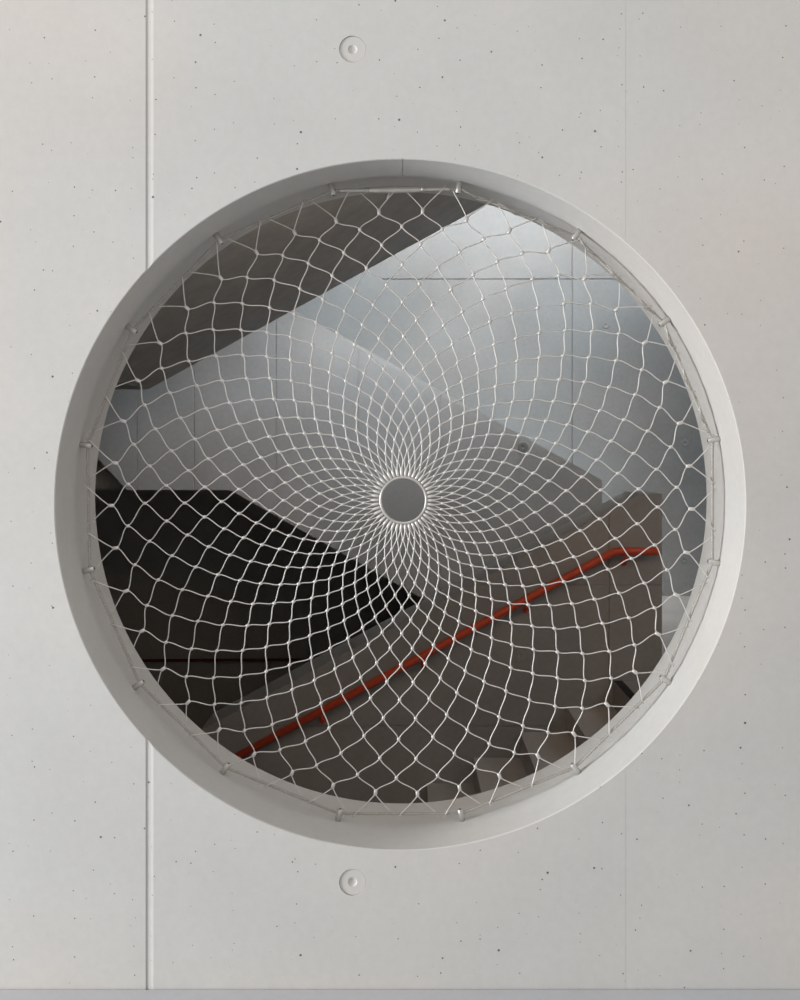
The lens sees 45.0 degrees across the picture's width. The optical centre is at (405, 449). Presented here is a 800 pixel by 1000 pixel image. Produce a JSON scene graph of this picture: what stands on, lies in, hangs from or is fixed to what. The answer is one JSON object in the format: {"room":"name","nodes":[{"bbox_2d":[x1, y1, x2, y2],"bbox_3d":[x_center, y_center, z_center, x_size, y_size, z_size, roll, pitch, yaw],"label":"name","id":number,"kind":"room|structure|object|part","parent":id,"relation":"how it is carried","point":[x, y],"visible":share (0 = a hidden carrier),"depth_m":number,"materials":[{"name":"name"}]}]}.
{"room":"stairwell","nodes":[
{"label":"stairwell","id":0,"kind":"room"},
{"bbox_2d":[95,489,423,728],"bbox_3d":[-1.300,1.641,9.823,5.227,2.649,0.046,0,0,0],"label":"wall","id":1,"kind":"structure","parent":0,"point":[110,527],"depth_m":9.80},
{"bbox_2d":[141,658,314,661],"bbox_3d":[-1.719,2.155,9.750,3.921,0.136,0.088,0,0,0],"label":"handrail","id":2,"kind":"object","parent":1,"relation":"attached to","point":[254,659],"visible":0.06,"depth_m":9.71,"materials":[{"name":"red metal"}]},
{"bbox_2d":[0,0,799,989],"bbox_3d":[-0.017,-0.739,3.000,8.400,9.000,0.400,0,0,0],"label":"wall","id":3,"kind":"structure","parent":0,"point":[134,133],"depth_m":2.80,"materials":[{"name":"concrete"}]},
{"bbox_2d":[79,441,92,448],"bbox_3d":[-0.985,-0.015,2.972,0.043,0.025,0.018,0,0,0],"label":"peg","id":4,"kind":"object","parent":3,"relation":"attached to","point":[81,444],"visible":1,"depth_m":2.96,"materials":[{"name":"silver metal"}]},
{"bbox_2d":[82,566,94,573],"bbox_3d":[-0.978,0.369,2.972,0.044,0.026,0.018,0,0,0],"label":"peg","id":5,"kind":"object","parent":3,"relation":"attached to","point":[92,568],"visible":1,"depth_m":2.96,"materials":[{"name":"silver metal"}]},
{"bbox_2d":[125,324,137,333],"bbox_3d":[-0.845,-0.373,2.972,0.044,0.037,0.018,0,0,0],"label":"peg","id":6,"kind":"object","parent":3,"relation":"attached to","point":[128,327],"visible":1,"depth_m":2.96,"materials":[{"name":"silver metal"}]},
{"bbox_2d":[132,679,144,689],"bbox_3d":[-0.824,0.722,2.972,0.043,0.038,0.018,0,0,0],"label":"peg","id":7,"kind":"object","parent":3,"relation":"attached to","point":[141,682],"visible":1,"depth_m":2.96,"materials":[{"name":"silver metal"}]},
{"bbox_2d":[213,232,223,244],"bbox_3d":[-0.577,-0.651,2.972,0.037,0.043,0.018,0,0,0],"label":"peg","id":8,"kind":"object","parent":3,"relation":"attached to","point":[216,235],"visible":1,"depth_m":2.96,"materials":[{"name":"silver metal"}]},
{"bbox_2d":[220,762,230,774],"bbox_3d":[-0.557,0.981,2.972,0.037,0.044,0.018,0,0,0],"label":"peg","id":9,"kind":"object","parent":3,"relation":"attached to","point":[224,770],"visible":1,"depth_m":2.96,"materials":[{"name":"silver metal"}]},
{"bbox_2d":[115,193,484,388],"bbox_3d":[-0.092,-2.058,4.716,7.642,3.336,3.028,0,0,0],"label":"ceiling","id":10,"kind":"structure","parent":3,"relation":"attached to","point":[235,260],"depth_m":5.21,"materials":[{"name":"concrete"}]},
{"bbox_2d":[328,183,335,195],"bbox_3d":[-0.227,-0.803,2.972,0.026,0.044,0.018,0,0,0],"label":"peg","id":11,"kind":"object","parent":3,"relation":"attached to","point":[331,185],"visible":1,"depth_m":2.96,"materials":[{"name":"silver metal"}]},
{"bbox_2d":[335,808,342,821],"bbox_3d":[-0.206,1.124,2.972,0.025,0.044,0.018,0,0,0],"label":"peg","id":12,"kind":"object","parent":3,"relation":"attached to","point":[339,810],"visible":1,"depth_m":2.96,"materials":[{"name":"silver metal"}]},
{"bbox_2d":[339,36,365,61],"bbox_3d":[-0.155,-1.161,2.808,0.077,0.077,0.009,0,0,0],"label":"plug","id":13,"kind":"object","parent":3,"relation":"attached to","point":[352,49],"visible":1,"depth_m":2.80,"materials":[{"name":"plastic"}]},
{"bbox_2d":[339,869,365,894],"bbox_3d":[-0.155,1.252,2.808,0.077,0.077,0.009,0,0,0],"label":"plug","id":14,"kind":"object","parent":3,"relation":"attached to","point":[352,881],"visible":1,"depth_m":2.80,"materials":[{"name":"plastic"}]},
{"bbox_2d":[85,185,715,816],"bbox_3d":[-0.017,0.158,2.971,1.942,1.943,0.023,0,0,0],"label":"safety net","id":15,"kind":"object","parent":3,"relation":"attached to","point":[389,189],"visible":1,"depth_m":2.97,"materials":[{"name":"fabric"}]},
{"bbox_3d":[-0.159,-0.798,2.972,0.087,0.016,0.014,0,0,0],"label":"threaded rod","id":16,"kind":"part","parent":15,"relation":"part of","materials":[{"name":"silver metal"}]},
{"bbox_3d":[0.091,-0.802,2.972,0.087,0.016,0.014,0,0,0],"label":"threaded rod","id":17,"kind":"part","parent":15,"relation":"part of","materials":[{"name":"silver metal"}]},
{"bbox_2d":[455,181,462,193],"bbox_3d":[0.163,-0.809,2.972,0.025,0.043,0.018,0,0,0],"label":"peg","id":18,"kind":"object","parent":3,"relation":"attached to","point":[459,183],"visible":1,"depth_m":2.96,"materials":[{"name":"silver metal"}]},
{"bbox_2d":[457,808,464,821],"bbox_3d":[0.170,1.124,2.972,0.025,0.043,0.018,0,0,0],"label":"peg","id":19,"kind":"object","parent":3,"relation":"attached to","point":[460,810],"visible":1,"depth_m":2.96,"materials":[{"name":"silver metal"}]},
{"bbox_2d":[570,762,580,774],"bbox_3d":[0.522,0.981,2.972,0.037,0.044,0.018,0,0,0],"label":"peg","id":20,"kind":"object","parent":3,"relation":"attached to","point":[576,770],"visible":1,"depth_m":2.96,"materials":[{"name":"silver metal"}]},
{"bbox_2d":[571,228,581,240],"bbox_3d":[0.525,-0.663,2.972,0.037,0.044,0.018,0,0,0],"label":"peg","id":21,"kind":"object","parent":3,"relation":"attached to","point":[578,231],"visible":1,"depth_m":2.96,"materials":[{"name":"silver metal"}]},
{"bbox_2d":[658,316,670,326],"bbox_3d":[0.796,-0.396,2.972,0.043,0.037,0.018,0,0,0],"label":"peg","id":22,"kind":"object","parent":3,"relation":"attached to","point":[667,319],"visible":1,"depth_m":2.96,"materials":[{"name":"silver metal"}]},
{"bbox_2d":[659,674,671,685],"bbox_3d":[0.799,0.708,2.972,0.043,0.037,0.018,0,0,0],"label":"peg","id":23,"kind":"object","parent":3,"relation":"attached to","point":[662,677],"visible":1,"depth_m":2.96,"materials":[{"name":"silver metal"}]},
{"bbox_2d":[707,558,720,565],"bbox_3d":[0.948,0.346,2.972,0.044,0.025,0.018,0,0,0],"label":"peg","id":24,"kind":"object","parent":3,"relation":"attached to","point":[709,561],"visible":1,"depth_m":2.96,"materials":[{"name":"silver metal"}]},
{"bbox_2d":[707,436,720,443],"bbox_3d":[0.948,-0.032,2.972,0.044,0.025,0.018,0,0,0],"label":"peg","id":25,"kind":"object","parent":3,"relation":"attached to","point":[716,438],"visible":1,"depth_m":2.96,"materials":[{"name":"silver metal"}]},
{"bbox_2d":[0,990,799,999],"bbox_3d":[-0.017,1.661,-0.202,8.400,0.200,5.996,0,0,0],"label":"floor","id":26,"kind":"structure","parent":0,"point":[4,994],"depth_m":2.77,"materials":[{"name":"concrete"}]},
{"bbox_2d":[295,205,706,595],"bbox_3d":[-0.092,-0.739,10.000,7.650,9.000,0.300,0,0,0],"label":"wall","id":27,"kind":"structure","parent":0,"point":[489,220],"depth_m":9.85,"materials":[{"name":"paint"}]},
{"bbox_2d":[603,321,609,327],"bbox_3d":[2.038,-1.274,9.851,0.072,0.072,0.009,0,0,0],"label":"plug","id":28,"kind":"object","parent":27,"relation":"attached to","point":[606,324],"visible":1,"depth_m":9.85,"materials":[{"name":"grey concrete"}]},
{"bbox_2d":[681,557,687,563],"bbox_3d":[2.832,1.121,9.851,0.072,0.072,0.009,0,0,0],"label":"plug","id":29,"kind":"object","parent":27,"relation":"attached to","point":[684,560],"visible":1,"depth_m":9.85,"materials":[{"name":"grey concrete"}]},
{"bbox_2d":[682,439,688,446],"bbox_3d":[2.842,-0.071,9.851,0.072,0.072,0.009,0,0,0],"label":"plug","id":30,"kind":"object","parent":27,"relation":"attached to","point":[685,442],"visible":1,"depth_m":9.85,"materials":[{"name":"grey concrete"}]},
{"bbox_2d":[613,596,689,711],"bbox_3d":[2.534,1.639,6.525,2.399,0.300,6.650,0,0,0],"label":"floor","id":31,"kind":"structure","parent":0,"point":[673,610],"depth_m":8.15,"materials":[{"name":"concrete"}]},
{"bbox_2d":[95,459,125,488],"bbox_3d":[-1.252,0.899,8.500,5.322,1.797,2.696,0,0,0],"label":"flight","id":32,"kind":"object","parent":31,"relation":"on","point":[105,479],"visible":0.06,"depth_m":7.15,"materials":[{"name":"grey concrete"}]},
{"bbox_2d":[98,310,601,598],"bbox_3d":[-1.252,0.093,7.050,5.322,3.407,0.200,0,0,0],"label":"wall","id":33,"kind":"structure","parent":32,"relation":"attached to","point":[403,500],"depth_m":6.95,"materials":[{"name":"grey concrete"}]},
{"bbox_2d":[518,442,527,451],"bbox_3d":[0.841,-0.022,6.950,0.072,0.072,0.009,0,0,0],"label":"plug","id":34,"kind":"object","parent":33,"relation":"attached to","point":[521,444],"visible":1,"depth_m":6.95,"materials":[{"name":"grey concrete"}]},
{"bbox_3d":[-0.092,3.364,6.525,7.650,0.794,6.650,0,0,0],"label":"floor","id":35,"kind":"structure","parent":0,"visible":0},
{"bbox_2d":[201,491,661,802],"bbox_3d":[0.161,1.625,6.440,2.977,2.684,0.420,0,0,0],"label":"parapet","id":36,"kind":"object","parent":35,"relation":"on","point":[360,755],"visible":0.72,"depth_m":6.23,"materials":[{"name":"concrete"}]},
{"bbox_2d":[234,547,659,758],"bbox_3d":[-0.015,1.447,6.179,3.253,1.658,0.100,0,0,0],"label":"handrail","id":37,"kind":"object","parent":36,"relation":"attached to","point":[573,573],"visible":0.81,"depth_m":6.13,"materials":[{"name":"red metal"}]},
{"bbox_2d":[514,650,525,661],"bbox_3d":[0.735,1.327,6.231,0.072,0.072,0.009,0,0,0],"label":"plug","id":38,"kind":"object","parent":36,"relation":"attached to","point":[519,652],"visible":1,"depth_m":6.23,"materials":[{"name":"concrete"}]},
{"bbox_2d":[427,681,634,801],"bbox_3d":[0.164,2.226,4.715,2.455,1.483,3.025,0,0,0],"label":"flight","id":39,"kind":"object","parent":35,"relation":"on","point":[555,747],"visible":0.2,"depth_m":5.97,"materials":[{"name":"concrete"}]}
]}

